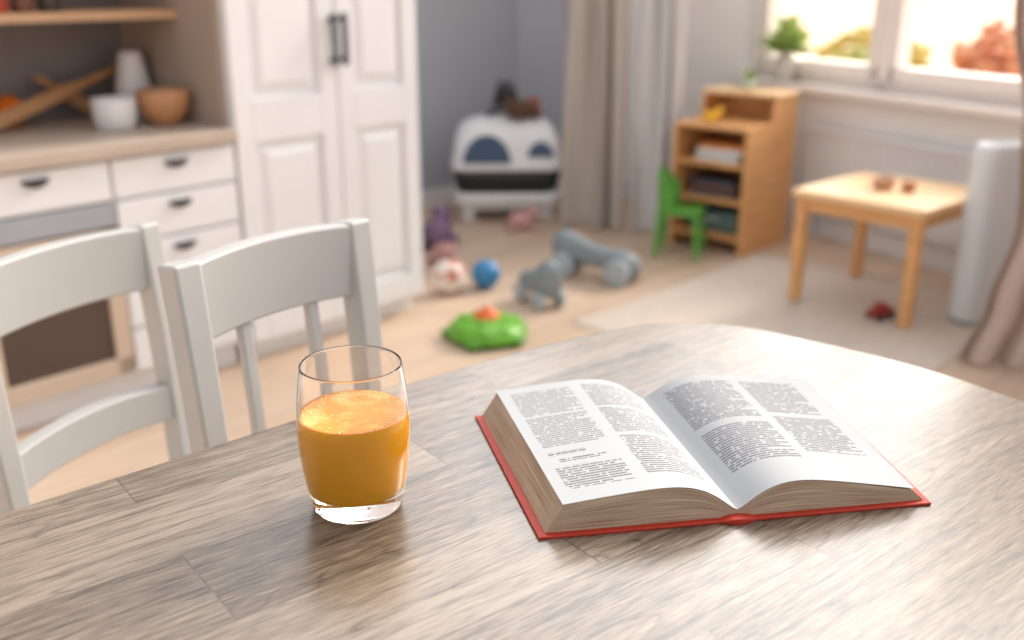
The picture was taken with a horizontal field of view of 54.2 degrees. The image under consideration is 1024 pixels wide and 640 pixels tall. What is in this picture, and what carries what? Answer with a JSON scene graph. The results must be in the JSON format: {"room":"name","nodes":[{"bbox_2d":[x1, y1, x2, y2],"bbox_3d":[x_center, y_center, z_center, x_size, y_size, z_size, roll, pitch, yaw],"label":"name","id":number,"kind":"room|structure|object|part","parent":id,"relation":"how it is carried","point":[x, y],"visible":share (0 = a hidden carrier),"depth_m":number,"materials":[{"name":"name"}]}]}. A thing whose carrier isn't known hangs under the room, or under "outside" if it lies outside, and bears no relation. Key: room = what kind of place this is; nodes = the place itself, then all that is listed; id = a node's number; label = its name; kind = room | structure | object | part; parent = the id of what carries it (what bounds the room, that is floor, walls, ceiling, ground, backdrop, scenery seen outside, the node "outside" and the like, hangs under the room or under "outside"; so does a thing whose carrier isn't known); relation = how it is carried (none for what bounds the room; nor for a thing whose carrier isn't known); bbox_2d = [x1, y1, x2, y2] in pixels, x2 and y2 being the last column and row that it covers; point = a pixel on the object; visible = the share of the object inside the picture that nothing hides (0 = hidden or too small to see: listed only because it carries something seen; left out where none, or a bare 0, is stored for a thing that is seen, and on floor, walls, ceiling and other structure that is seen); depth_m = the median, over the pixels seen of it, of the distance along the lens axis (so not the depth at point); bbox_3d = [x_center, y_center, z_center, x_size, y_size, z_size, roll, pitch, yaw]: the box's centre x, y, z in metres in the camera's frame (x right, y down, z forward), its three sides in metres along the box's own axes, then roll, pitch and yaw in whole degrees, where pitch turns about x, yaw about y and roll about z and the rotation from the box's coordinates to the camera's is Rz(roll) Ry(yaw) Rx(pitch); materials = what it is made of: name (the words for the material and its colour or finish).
{"room":"kitchen","nodes":[
{"label":"kitchen","id":0,"kind":"room"},
{"bbox_2d":[415,0,517,190],"bbox_3d":[-0.661,-1.744,4.851,0.101,2.500,2.150,16,25,39],"label":"wall","id":1,"kind":"structure","parent":0,"point":[464,48],"depth_m":5.37,"materials":[{"name":"paint"}]},
{"bbox_2d":[421,185,454,208],"bbox_3d":[-0.618,-0.593,5.207,0.015,0.090,1.910,16,25,39],"label":"baseboard","id":2,"kind":"structure","parent":1,"relation":"attached to","point":[442,195],"depth_m":5.42,"materials":[{"name":"white paint"}]},
{"bbox_3d":[0.500,-2.820,4.090,0.810,0.050,0.360,0,19,0],"label":"curtain rod","id":3,"kind":"object","parent":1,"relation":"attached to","visible":0},
{"bbox_2d":[560,0,630,230],"bbox_3d":[0.385,-1.636,4.522,0.326,2.490,0.117,9,21,25],"label":"curtain","id":4,"kind":"object","parent":3,"relation":"hanging from","point":[597,32],"visible":1,"depth_m":4.74,"materials":[{"name":"beige fabric"}]},
{"bbox_2d":[630,0,687,233],"bbox_3d":[0.672,-1.603,4.426,0.220,2.490,0.086,8,20,21],"label":"curtain","id":5,"kind":"object","parent":3,"relation":"hanging from","point":[662,23],"visible":0.84,"depth_m":4.62,"materials":[{"name":"white fabric"}]},
{"bbox_2d":[15,192,1023,503],"bbox_3d":[0.350,0.412,2.426,7.100,0.001,7.520,0,19,0],"label":"floor","id":6,"kind":"structure","parent":0,"point":[414,334],"depth_m":3.75,"materials":[{"name":"laminate"}]},
{"bbox_2d":[0,222,190,513],"bbox_3d":[-0.493,0.320,1.401,0.321,0.847,0.323,10,21,26],"label":"dining chair","id":7,"kind":"object","parent":6,"relation":"on","point":[37,283],"visible":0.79,"depth_m":1.37,"materials":[{"name":"paint"}]},
{"bbox_3d":[-0.663,0.344,1.331,0.088,0.846,0.035,10,21,26],"label":"post","id":8,"kind":"part","parent":7,"relation":"part of","materials":[{"name":"paint"}]},
{"bbox_3d":[-0.601,-0.054,1.332,0.039,0.095,0.270,10,21,26],"label":"rail","id":9,"kind":"part","parent":7,"relation":"part of","materials":[{"name":"paint"}]},
{"bbox_3d":[-0.584,0.155,1.395,0.039,0.063,0.270,10,21,26],"label":"rail","id":10,"kind":"part","parent":7,"relation":"part of","materials":[{"name":"paint"}]},
{"bbox_3d":[-0.530,0.261,1.573,0.088,0.846,0.035,10,21,26],"label":"post","id":11,"kind":"part","parent":7,"relation":"part of","materials":[{"name":"paint"}]},
{"bbox_2d":[0,0,240,431],"bbox_3d":[-1.446,-0.742,2.631,0.620,2.050,1.215,16,25,39],"label":"sideboard","id":12,"kind":"object","parent":6,"relation":"on","point":[62,177],"visible":0.71,"depth_m":2.86,"materials":[{"name":"white paint"}]},
{"bbox_2d":[0,0,8,12],"bbox_3d":[-1.369,-0.867,2.646,0.056,0.105,0.056,0,19,0],"label":"spice jar","id":13,"kind":"object","parent":12,"relation":"on","point":[4,7],"visible":1,"depth_m":2.65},
{"bbox_2d":[0,94,23,125],"bbox_3d":[-1.500,-0.627,2.989,0.090,0.092,0.090,0,19,0],"label":"orange","id":14,"kind":"object","parent":12,"relation":"on","point":[8,101],"visible":0.5,"depth_m":2.96,"materials":[{"name":"orange food"}]},
{"bbox_2d":[11,0,35,12],"bbox_3d":[-1.322,-0.884,2.696,0.056,0.105,0.056,0,19,0],"label":"spice jar","id":15,"kind":"object","parent":12,"relation":"on","point":[19,6],"visible":1,"depth_m":2.69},
{"bbox_3d":[-1.218,-0.348,2.562,0.017,0.022,0.072,16,25,39],"label":"handle","id":16,"kind":"part","parent":12,"relation":"part of","materials":[{"name":"black metal"}]},
{"bbox_2d":[38,0,60,11],"bbox_3d":[-1.275,-0.901,2.745,0.056,0.105,0.056,0,19,0],"label":"spice jar","id":17,"kind":"object","parent":12,"relation":"on","point":[44,5],"visible":1,"depth_m":2.73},
{"bbox_3d":[-1.232,-0.332,2.581,0.022,0.108,0.402,16,25,39],"label":"drawer","id":18,"kind":"part","parent":12,"relation":"part of","materials":[{"name":"white paint"}]},
{"bbox_2d":[0,65,116,129],"bbox_3d":[-1.353,-0.675,2.997,0.025,0.153,0.507,10,21,26],"label":"paddle board","id":19,"kind":"object","parent":12,"relation":"on","point":[27,108],"visible":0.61,"depth_m":2.95,"materials":[{"name":"brown wood"}]},
{"bbox_3d":[-1.231,-0.244,2.610,0.026,0.062,0.402,16,25,39],"label":"control panel","id":20,"kind":"part","parent":12,"relation":"part of","materials":[{"name":"wood"}]},
{"bbox_3d":[-1.670,-1.164,2.700,0.015,1.297,1.215,16,25,39],"label":"panel","id":21,"kind":"part","parent":12,"relation":"part of","materials":[{"name":"wood"}]},
{"bbox_2d":[33,75,91,114],"bbox_3d":[-1.376,-0.695,3.088,0.177,0.132,0.024,-16,25,-39],"label":"spatula","id":22,"kind":"object","parent":12,"relation":"on","point":[77,100],"visible":0.56,"depth_m":3.10,"materials":[{"name":"brown wood"}]},
{"bbox_3d":[-1.231,-0.008,2.691,0.026,0.422,0.402,16,25,39],"label":"oven door","id":23,"kind":"part","parent":12,"relation":"part of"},
{"bbox_2d":[0,7,176,23],"bbox_3d":[-1.532,-0.813,2.690,0.355,0.025,1.187,16,25,39],"label":"shelf","id":24,"kind":"object","parent":12,"relation":"attached to","point":[161,15],"depth_m":2.88,"materials":[{"name":"brown wood"}]},
{"bbox_2d":[90,96,136,130],"bbox_3d":[-1.165,-0.605,2.931,0.124,0.089,0.124,0,19,0],"label":"cup","id":25,"kind":"object","parent":12,"relation":"on","point":[109,113],"visible":1,"depth_m":2.89,"materials":[{"name":"white ceramic"}]},
{"bbox_2d":[0,116,237,173],"bbox_3d":[-1.446,-0.467,2.725,0.620,0.038,1.215,16,25,39],"label":"countertop","id":26,"kind":"structure","parent":12,"relation":"on","point":[65,141],"depth_m":2.78,"materials":[{"name":"laminate"}]},
{"bbox_2d":[115,51,150,120],"bbox_3d":[-1.185,-0.735,3.129,0.132,0.205,0.132,0,19,0],"label":"vase","id":27,"kind":"object","parent":12,"relation":"on","point":[131,73],"visible":0.64,"depth_m":3.08,"materials":[{"name":"white ceramic"}]},
{"bbox_3d":[-0.965,-0.079,2.983,0.022,0.117,0.382,16,25,39],"label":"drawer","id":28,"kind":"part","parent":12,"relation":"part of","materials":[{"name":"white paint"}]},
{"bbox_2d":[135,86,189,125],"bbox_3d":[-1.051,-0.644,3.018,0.156,0.105,0.156,0,19,0],"label":"bowl","id":29,"kind":"object","parent":12,"relation":"on","point":[165,105],"visible":1,"depth_m":2.97,"materials":[{"name":"beige wood"}]},
{"bbox_3d":[-0.965,-0.429,2.862,0.022,0.108,0.382,16,25,39],"label":"drawer","id":30,"kind":"part","parent":12,"relation":"part of","materials":[{"name":"white paint"}]},
{"bbox_3d":[-1.056,-1.247,2.942,0.555,1.297,0.013,16,25,39],"label":"panel","id":31,"kind":"part","parent":12,"relation":"part of","materials":[{"name":"beige wood"}]},
{"bbox_3d":[-0.965,-0.315,2.901,0.022,0.117,0.382,16,25,39],"label":"drawer","id":32,"kind":"part","parent":12,"relation":"part of","materials":[{"name":"white paint"}]},
{"bbox_3d":[-0.950,-0.445,2.843,0.017,0.022,0.072,16,25,39],"label":"handle","id":33,"kind":"part","parent":12,"relation":"part of","materials":[{"name":"black metal"}]},
{"bbox_3d":[-0.950,-0.335,2.881,0.017,0.022,0.072,16,25,39],"label":"handle","id":34,"kind":"part","parent":12,"relation":"part of","materials":[{"name":"black metal"}]},
{"bbox_3d":[-0.965,0.042,3.024,0.022,0.122,0.382,16,25,39],"label":"drawer","id":35,"kind":"part","parent":12,"relation":"part of","materials":[{"name":"white paint"}]},
{"bbox_3d":[-0.950,-0.217,2.921,0.017,0.022,0.072,16,25,39],"label":"handle","id":36,"kind":"part","parent":12,"relation":"part of","materials":[{"name":"black metal"}]},
{"bbox_3d":[-0.965,-0.197,2.942,0.022,0.117,0.382,16,25,39],"label":"drawer","id":37,"kind":"part","parent":12,"relation":"part of","materials":[{"name":"white paint"}]},
{"bbox_2d":[158,218,382,453],"bbox_3d":[-0.163,0.358,1.212,0.371,0.897,0.284,14,24,36],"label":"dining chair","id":38,"kind":"object","parent":6,"relation":"on","point":[211,294],"visible":0.48,"depth_m":1.15,"materials":[{"name":"paint"}]},
{"bbox_3d":[-0.351,0.362,1.202,0.088,0.896,0.035,14,24,36],"label":"post","id":39,"kind":"part","parent":38,"relation":"part of","materials":[{"name":"paint"}]},
{"bbox_3d":[-0.279,-0.051,1.168,0.039,0.095,0.231,14,24,36],"label":"rail","id":40,"kind":"part","parent":38,"relation":"part of","materials":[{"name":"paint"}]},
{"bbox_3d":[-0.198,0.298,1.387,0.088,0.896,0.035,14,24,36],"label":"post","id":41,"kind":"part","parent":38,"relation":"part of","materials":[{"name":"paint"}]},
{"bbox_2d":[217,0,423,356],"bbox_3d":[-0.788,-0.980,3.321,0.640,2.050,0.741,16,25,39],"label":"wardrobe","id":42,"kind":"object","parent":6,"relation":"on","point":[321,95],"visible":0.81,"depth_m":3.23,"materials":[{"name":"white paint"}]},
{"bbox_3d":[-0.699,-0.900,3.013,0.022,1.960,0.386,16,25,39],"label":"door","id":43,"kind":"part","parent":42,"relation":"part of","materials":[{"name":"white paint"}]},
{"bbox_3d":[-0.562,-0.880,3.139,0.030,0.160,0.020,16,25,39],"label":"handle","id":44,"kind":"part","parent":42,"relation":"part of","materials":[{"name":"grey metal"}]},
{"bbox_3d":[-0.535,-0.890,3.168,0.030,0.160,0.020,16,25,39],"label":"handle","id":45,"kind":"part","parent":42,"relation":"part of","materials":[{"name":"grey metal"}]},
{"bbox_3d":[-0.450,-0.990,3.274,0.022,1.960,0.345,16,25,39],"label":"door","id":46,"kind":"part","parent":42,"relation":"part of","materials":[{"name":"white paint"}]},
{"bbox_2d":[422,204,458,250],"bbox_3d":[-0.336,-0.424,4.576,0.179,0.182,0.259,3,19,9],"label":"plush toy","id":47,"kind":"object","parent":6,"relation":"on","point":[438,229],"visible":0.77,"depth_m":4.51,"materials":[{"name":"purple fabric"}]},
{"bbox_2d":[425,240,458,264],"bbox_3d":[-0.292,-0.293,4.295,0.115,0.117,0.166,-11,22,-28],"label":"plush toy","id":48,"kind":"object","parent":6,"relation":"on","point":[440,252],"visible":0.9,"depth_m":4.26,"materials":[{"name":"pink fabric"}]},
{"bbox_2d":[432,259,466,293],"bbox_3d":[-0.245,-0.170,3.908,0.136,0.136,0.136,0,19,0],"label":"ball","id":49,"kind":"object","parent":6,"relation":"on","point":[449,276],"visible":1,"depth_m":3.86,"materials":[{"name":"white plastic"}]},
{"bbox_2d":[441,306,526,350],"bbox_3d":[-0.090,0.004,3.433,0.304,0.113,0.296,-5,20,-14],"label":"turtle","id":50,"kind":"object","parent":6,"relation":"on","point":[486,327],"visible":1,"depth_m":3.35,"materials":[{"name":"green plastic"}]},
{"bbox_3d":[-0.086,-0.025,3.414,0.096,0.045,0.096,-5,20,-14],"label":"knob","id":51,"kind":"part","parent":50,"relation":"part of","materials":[{"name":"orange plastic"}]},
{"bbox_2d":[471,259,499,288],"bbox_3d":[-0.104,-0.183,3.977,0.116,0.116,0.116,0,19,0],"label":"ball","id":52,"kind":"object","parent":6,"relation":"on","point":[485,274],"visible":1,"depth_m":3.94,"materials":[{"name":"blue plastic"}]},
{"bbox_2d":[451,107,561,221],"bbox_3d":[-0.030,-0.808,5.115,0.562,0.558,0.389,-1,19,-2],"label":"storage bin","id":53,"kind":"object","parent":6,"relation":"on","point":[499,162],"visible":0.95,"depth_m":4.95,"materials":[{"name":"white paint"}]},
{"bbox_3d":[-0.030,-1.042,5.035,0.196,0.064,0.030,-1,19,-2],"label":"carry handle","id":54,"kind":"part","parent":53,"relation":"part of","materials":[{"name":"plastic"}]},
{"bbox_2d":[492,81,518,106],"bbox_3d":[-0.032,-1.154,5.103,0.147,0.116,0.212,-2,19,-5],"label":"plush toy","id":55,"kind":"object","parent":53,"relation":"on","point":[504,90],"visible":0.78,"depth_m":5.03,"materials":[{"name":"black fabric"}]},
{"bbox_2d":[454,170,559,193],"bbox_3d":[-0.030,-0.741,5.139,0.535,0.120,0.364,-1,19,-2],"label":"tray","id":56,"kind":"object","parent":53,"relation":"on","point":[466,181],"depth_m":4.97,"materials":[{"name":"plastic"}]},
{"bbox_2d":[503,97,541,120],"bbox_3d":[0.043,-1.044,4.933,0.185,0.106,0.128,-7,20,-19],"label":"plush toy","id":57,"kind":"object","parent":53,"relation":"on","point":[519,109],"visible":1,"depth_m":4.90,"materials":[{"name":"brown fabric"}]},
{"bbox_2d":[530,96,541,113],"bbox_3d":[0.097,-1.095,5.114,0.102,0.085,0.148,11,22,28],"label":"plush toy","id":58,"kind":"object","parent":53,"relation":"on","point":[535,100],"visible":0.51,"depth_m":5.12,"materials":[{"name":"fabric"}]},
{"bbox_2d":[0,323,1023,639],"bbox_3d":[0.054,0.688,0.475,1.775,0.750,1.437,-16,25,-39],"label":"dining table","id":59,"kind":"object","parent":6,"relation":"on","point":[228,540],"visible":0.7,"depth_m":0.80,"materials":[{"name":"brown wood"}]},
{"bbox_2d":[296,345,409,523],"bbox_3d":[-0.133,0.096,0.841,0.094,0.130,0.094,8,21,23],"label":"juice glass","id":60,"kind":"object","parent":59,"relation":"on","point":[353,412],"visible":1,"depth_m":0.81,"materials":[{"name":"clear"}]},
{"bbox_2d":[475,375,930,539],"bbox_3d":[0.167,0.114,0.937,0.374,0.035,0.247,-3,19,-9],"label":"open book","id":61,"kind":"object","parent":59,"relation":"on","point":[583,457],"visible":1,"depth_m":0.89,"materials":[{"name":"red paper"}]},
{"bbox_2d":[504,204,540,232],"bbox_3d":[0.057,-0.500,4.886,0.176,0.124,0.122,-3,19,-9],"label":"plush toy","id":62,"kind":"object","parent":6,"relation":"on","point":[519,220],"visible":1,"depth_m":4.86,"materials":[{"name":"pink fabric"}]},
{"bbox_2d":[513,260,565,310],"bbox_3d":[0.103,-0.152,3.780,0.122,0.187,0.224,-11,22,-28],"label":"toy truck","id":63,"kind":"object","parent":6,"relation":"on","point":[544,282],"visible":1,"depth_m":3.70,"materials":[{"name":"grey plastic"}]},
{"bbox_2d":[549,229,641,287],"bbox_3d":[0.340,-0.260,4.085,0.385,0.191,0.158,11,22,28],"label":"toy truck","id":64,"kind":"object","parent":6,"relation":"on","point":[572,251],"visible":0.98,"depth_m":4.06,"materials":[{"name":"grey plastic"}]},
{"bbox_2d":[652,167,705,260],"bbox_3d":[0.744,-0.478,4.424,0.214,0.386,0.195,7,20,19],"label":"child chair","id":65,"kind":"object","parent":6,"relation":"on","point":[669,187],"visible":1,"depth_m":4.39,"materials":[{"name":"green plastic"}]},
{"bbox_3d":[0.641,-0.374,4.411,0.035,0.197,0.034,7,20,19],"label":"leg","id":66,"kind":"part","parent":65,"relation":"part of","materials":[{"name":"green plastic"}]},
{"bbox_3d":[0.695,-0.422,4.551,0.035,0.197,0.034,7,20,19],"label":"leg","id":67,"kind":"part","parent":65,"relation":"part of","materials":[{"name":"green plastic"}]},
{"bbox_3d":[0.685,-0.583,4.411,0.089,0.180,0.195,7,20,19],"label":"backrest","id":68,"kind":"part","parent":65,"relation":"part of","materials":[{"name":"green plastic"}]},
{"bbox_3d":[0.748,-0.487,4.419,0.190,0.023,0.185,7,20,19],"label":"seat","id":69,"kind":"part","parent":65,"relation":"part of","materials":[{"name":"green plastic"}]},
{"bbox_3d":[0.801,-0.355,4.356,0.035,0.197,0.034,7,20,19],"label":"leg","id":70,"kind":"part","parent":65,"relation":"part of","materials":[{"name":"green plastic"}]},
{"bbox_3d":[0.855,-0.403,4.496,0.035,0.197,0.034,7,20,19],"label":"leg","id":71,"kind":"part","parent":65,"relation":"part of","materials":[{"name":"green plastic"}]},
{"bbox_2d":[668,85,799,256],"bbox_3d":[1.015,-0.699,4.598,0.386,0.688,0.444,16,24,38],"label":"bookcase","id":72,"kind":"object","parent":6,"relation":"on","point":[763,118],"visible":0.81,"depth_m":4.53,"materials":[{"name":"brown wood"}]},
{"bbox_3d":[1.009,-0.437,4.682,0.338,0.018,0.428,16,24,38],"label":"shelf","id":73,"kind":"part","parent":72,"relation":"part of","materials":[{"name":"brown wood"}]},
{"bbox_3d":[1.013,-0.741,4.582,0.338,0.018,0.418,16,24,38],"label":"shelf","id":74,"kind":"part","parent":72,"relation":"part of","materials":[{"name":"brown wood"}]},
{"bbox_3d":[1.013,-0.590,4.634,0.338,0.018,0.418,16,24,38],"label":"shelf","id":75,"kind":"part","parent":72,"relation":"part of","materials":[{"name":"brown wood"}]},
{"bbox_2d":[687,202,739,234],"bbox_3d":[0.965,-0.471,4.611,0.260,0.090,0.196,16,24,38],"label":"storage box","id":76,"kind":"object","parent":72,"relation":"on","point":[722,218],"visible":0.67,"depth_m":4.55,"materials":[{"name":"teal plastic"}]},
{"bbox_2d":[703,107,723,120],"bbox_3d":[0.899,-0.919,4.465,0.091,0.063,0.048,0,19,0],"label":"duck","id":77,"kind":"object","parent":72,"relation":"on","point":[709,116],"visible":1,"depth_m":4.45},
{"bbox_2d":[690,188,740,199],"bbox_3d":[0.963,-0.590,4.568,0.240,0.023,0.180,16,24,38],"label":"book","id":78,"kind":"object","parent":72,"relation":"on","point":[692,190],"visible":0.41,"depth_m":4.50,"materials":[{"name":"paper"}]},
{"bbox_2d":[690,182,741,194],"bbox_3d":[0.963,-0.612,4.561,0.240,0.023,0.180,17,26,41],"label":"book","id":79,"kind":"object","parent":78,"relation":"on","point":[692,185],"visible":0.41,"depth_m":4.49,"materials":[{"name":"paper"}]},
{"bbox_2d":[690,172,741,189],"bbox_3d":[0.963,-0.635,4.553,0.180,0.023,0.240,-17,25,-40],"label":"book","id":80,"kind":"object","parent":79,"relation":"on","point":[716,179],"visible":0.84,"depth_m":4.52,"materials":[{"name":"paper"}]},
{"bbox_2d":[695,154,743,163],"bbox_3d":[0.964,-0.734,4.504,0.220,0.018,0.170,18,26,42],"label":"book","id":81,"kind":"object","parent":72,"relation":"on","point":[724,160],"visible":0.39,"depth_m":4.43,"materials":[{"name":"paper"}]},
{"bbox_2d":[696,150,743,159],"bbox_3d":[0.967,-0.751,4.495,0.220,0.018,0.170,16,25,39],"label":"book","id":82,"kind":"object","parent":81,"relation":"on","point":[719,155],"visible":0.43,"depth_m":4.43,"materials":[{"name":"paper"}]},
{"bbox_2d":[697,147,743,155],"bbox_3d":[0.970,-0.768,4.487,0.220,0.018,0.170,15,24,36],"label":"book","id":83,"kind":"object","parent":82,"relation":"on","point":[730,152],"visible":0.45,"depth_m":4.42,"materials":[{"name":"paper"}]},
{"bbox_2d":[698,138,744,151],"bbox_3d":[0.973,-0.785,4.478,0.220,0.018,0.170,13,23,34],"label":"book","id":84,"kind":"object","parent":83,"relation":"on","point":[725,144],"visible":0.79,"depth_m":4.45,"materials":[{"name":"paper"}]},
{"bbox_3d":[1.009,-0.896,4.524,0.338,0.018,0.428,16,24,38],"label":"shelf","id":85,"kind":"part","parent":72,"relation":"part of","materials":[{"name":"brown wood"}]},
{"bbox_2d":[741,69,757,89],"bbox_3d":[1.078,-1.097,4.551,0.093,0.093,0.090,0,19,0],"label":"potted plant","id":86,"kind":"object","parent":72,"relation":"on","point":[749,80],"visible":1,"depth_m":4.54,"materials":[{"name":"green plant"}]},
{"bbox_3d":[1.080,-1.077,4.559,0.060,0.050,0.060,0,19,0],"label":"pot","id":87,"kind":"part","parent":86,"relation":"part of","materials":[{"name":"white ceramic"}]},
{"bbox_2d":[570,252,975,370],"bbox_3d":[1.074,-0.020,3.668,1.131,0.009,1.340,17,26,41],"label":"rug","id":88,"kind":"object","parent":6,"relation":"on","point":[833,305],"visible":0.62,"depth_m":3.71,"materials":[{"name":"fabric"}]},
{"bbox_2d":[788,171,966,328],"bbox_3d":[1.398,-0.280,3.750,0.524,0.428,0.510,-17,25,-40],"label":"table","id":89,"kind":"object","parent":88,"relation":"on","point":[855,197],"visible":0.69,"depth_m":3.57,"materials":[{"name":"brown wood"}]},
{"bbox_3d":[1.081,-0.269,3.763,0.044,0.400,0.044,-17,25,-40],"label":"leg","id":90,"kind":"part","parent":89,"relation":"part of","materials":[{"name":"brown wood"}]},
{"bbox_3d":[1.416,-0.370,4.055,0.044,0.400,0.044,-17,25,-40],"label":"leg","id":91,"kind":"part","parent":89,"relation":"part of","materials":[{"name":"brown wood"}]},
{"bbox_2d":[872,175,895,189],"bbox_3d":[1.370,-0.506,3.686,0.084,0.040,0.084,0,19,0],"label":"bowl","id":92,"kind":"object","parent":89,"relation":"on","point":[882,182],"visible":1,"depth_m":3.66,"materials":[{"name":"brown wood"}]},
{"bbox_2d":[901,180,915,191],"bbox_3d":[1.440,-0.485,3.630,0.038,0.038,0.038,0,19,0],"label":"block","id":93,"kind":"object","parent":89,"relation":"on","point":[907,185],"visible":1,"depth_m":3.61,"materials":[{"name":"brown wood"}]},
{"bbox_3d":[1.380,-0.163,3.455,0.044,0.400,0.044,-17,25,-40],"label":"leg","id":94,"kind":"part","parent":89,"relation":"part of","materials":[{"name":"brown wood"}]},
{"bbox_2d":[865,301,894,321],"bbox_3d":[1.330,-0.034,3.605,0.100,0.058,0.060,-11,22,-28],"label":"toy car","id":95,"kind":"object","parent":88,"relation":"on","point":[880,309],"visible":1,"depth_m":3.59,"materials":[{"name":"plastic"}]},
{"bbox_2d":[949,140,1020,325],"bbox_3d":[1.670,-0.302,3.492,0.212,0.639,0.112,-7,20,-19],"label":"air purifier","id":96,"kind":"object","parent":88,"relation":"on","point":[989,219],"visible":0.81,"depth_m":3.43,"materials":[{"name":"plastic"}]},
{"bbox_2d":[987,140,1020,143],"bbox_3d":[1.669,-0.603,3.390,0.100,0.005,0.056,-7,20,-19],"label":"grille","id":97,"kind":"object","parent":96,"relation":"attached to","point":[997,141],"depth_m":3.38,"materials":[{"name":"metal"}]},
{"bbox_2d":[518,0,760,181],"bbox_3d":[0.646,-1.887,5.265,1.431,2.500,0.100,9,21,25],"label":"wall","id":98,"kind":"structure","parent":0,"point":[716,30],"depth_m":5.38,"materials":[{"name":"paint"}]},
{"bbox_2d":[557,176,631,198],"bbox_3d":[0.607,-0.733,5.616,1.261,0.090,0.016,9,21,25],"label":"baseboard","id":99,"kind":"structure","parent":98,"relation":"attached to","point":[627,186],"depth_m":5.59,"materials":[{"name":"white paint"}]},
{"bbox_2d":[825,45,868,62],"bbox_3d":[3.876,-2.802,11.515,1.175,0.716,1.176,0,19,0],"label":"bush","id":100,"kind":"object","parent":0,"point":[856,53],"visible":0.06,"depth_m":11.37,"materials":[{"name":"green plant"}]},
{"bbox_2d":[744,0,1023,251],"bbox_3d":[2.276,-1.192,3.248,0.200,2.500,4.200,-10,21,-27],"label":"wall","id":101,"kind":"structure","parent":0,"point":[951,130],"depth_m":4.41,"materials":[{"name":"paint"}]},
{"bbox_2d":[786,207,956,273],"bbox_3d":[2.193,-0.029,3.571,0.018,0.090,4.150,-10,21,-27],"label":"baseboard","id":102,"kind":"structure","parent":101,"relation":"attached to","point":[934,257],"depth_m":4.49,"materials":[{"name":"white paint"}]},
{"bbox_2d":[733,75,1023,121],"bbox_3d":[1.621,-0.962,4.321,0.120,0.035,1.895,-10,21,-27],"label":"windowsill","id":103,"kind":"structure","parent":101,"relation":"attached to","point":[1008,113],"depth_m":4.22,"materials":[{"name":"paint"}]},
{"bbox_2d":[755,11,816,80],"bbox_3d":[1.315,-1.310,4.770,0.298,0.328,0.315,8,21,23],"label":"potted plant","id":104,"kind":"object","parent":103,"relation":"on","point":[788,40],"visible":1,"depth_m":4.72,"materials":[{"name":"green plant"}]},
{"bbox_3d":[1.312,-1.224,4.803,0.088,0.145,0.088,0,19,0],"label":"pot","id":105,"kind":"part","parent":104,"relation":"part of","materials":[{"name":"white ceramic"}]},
{"bbox_2d":[802,125,972,246],"bbox_3d":[1.691,-0.510,4.315,0.079,0.515,1.180,-10,21,-27],"label":"radiator","id":106,"kind":"object","parent":101,"relation":"attached to","point":[830,153],"visible":0.49,"depth_m":4.34,"materials":[{"name":"metal"}]},
{"bbox_2d":[755,0,1023,107],"bbox_3d":[1.688,-1.681,4.130,0.090,1.450,1.805,-10,21,-27],"label":"window","id":107,"kind":"structure","parent":101,"relation":"in","point":[886,69],"depth_m":4.32,"materials":[{"name":"paint"}]},
{"bbox_3d":[1.845,-2.199,2.285,1.119,0.050,0.388,0,19,0],"label":"curtain rod","id":108,"kind":"object","parent":101,"relation":"attached to","visible":0},
{"bbox_2d":[957,0,1023,368],"bbox_3d":[1.816,-1.008,2.699,0.829,2.490,0.079,6,20,17],"label":"curtain","id":109,"kind":"object","parent":108,"relation":"hanging from","point":[998,335],"visible":1,"depth_m":3.11,"materials":[{"name":"fabric"}]},
{"bbox_2d":[950,19,1019,77],"bbox_3d":[6.492,-3.366,12.795,1.775,0.934,1.725,0,19,0],"label":"bush","id":110,"kind":"object","parent":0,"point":[985,55],"visible":0.59,"depth_m":12.54,"materials":[{"name":"orange plant"}]},
{"label":"outside","id":111,"kind":"structure","parent":0,"visible":0},
{"bbox_2d":[784,0,1014,70],"bbox_3d":[30.000,-14.926,47.742,180.000,0.001,140.000,0,19,0],"label":"sky","id":112,"kind":"structure","parent":111,"point":[938,24],"depth_m":35.31,"materials":[{"name":"white"}]},
{"bbox_2d":[814,25,935,69],"bbox_3d":[4.739,-3.454,13.097,1.540,0.886,1.488,0,19,0],"label":"bush","id":113,"kind":"object","parent":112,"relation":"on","point":[861,35],"visible":0.21,"depth_m":12.89,"materials":[{"name":"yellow plant"}]}
]}

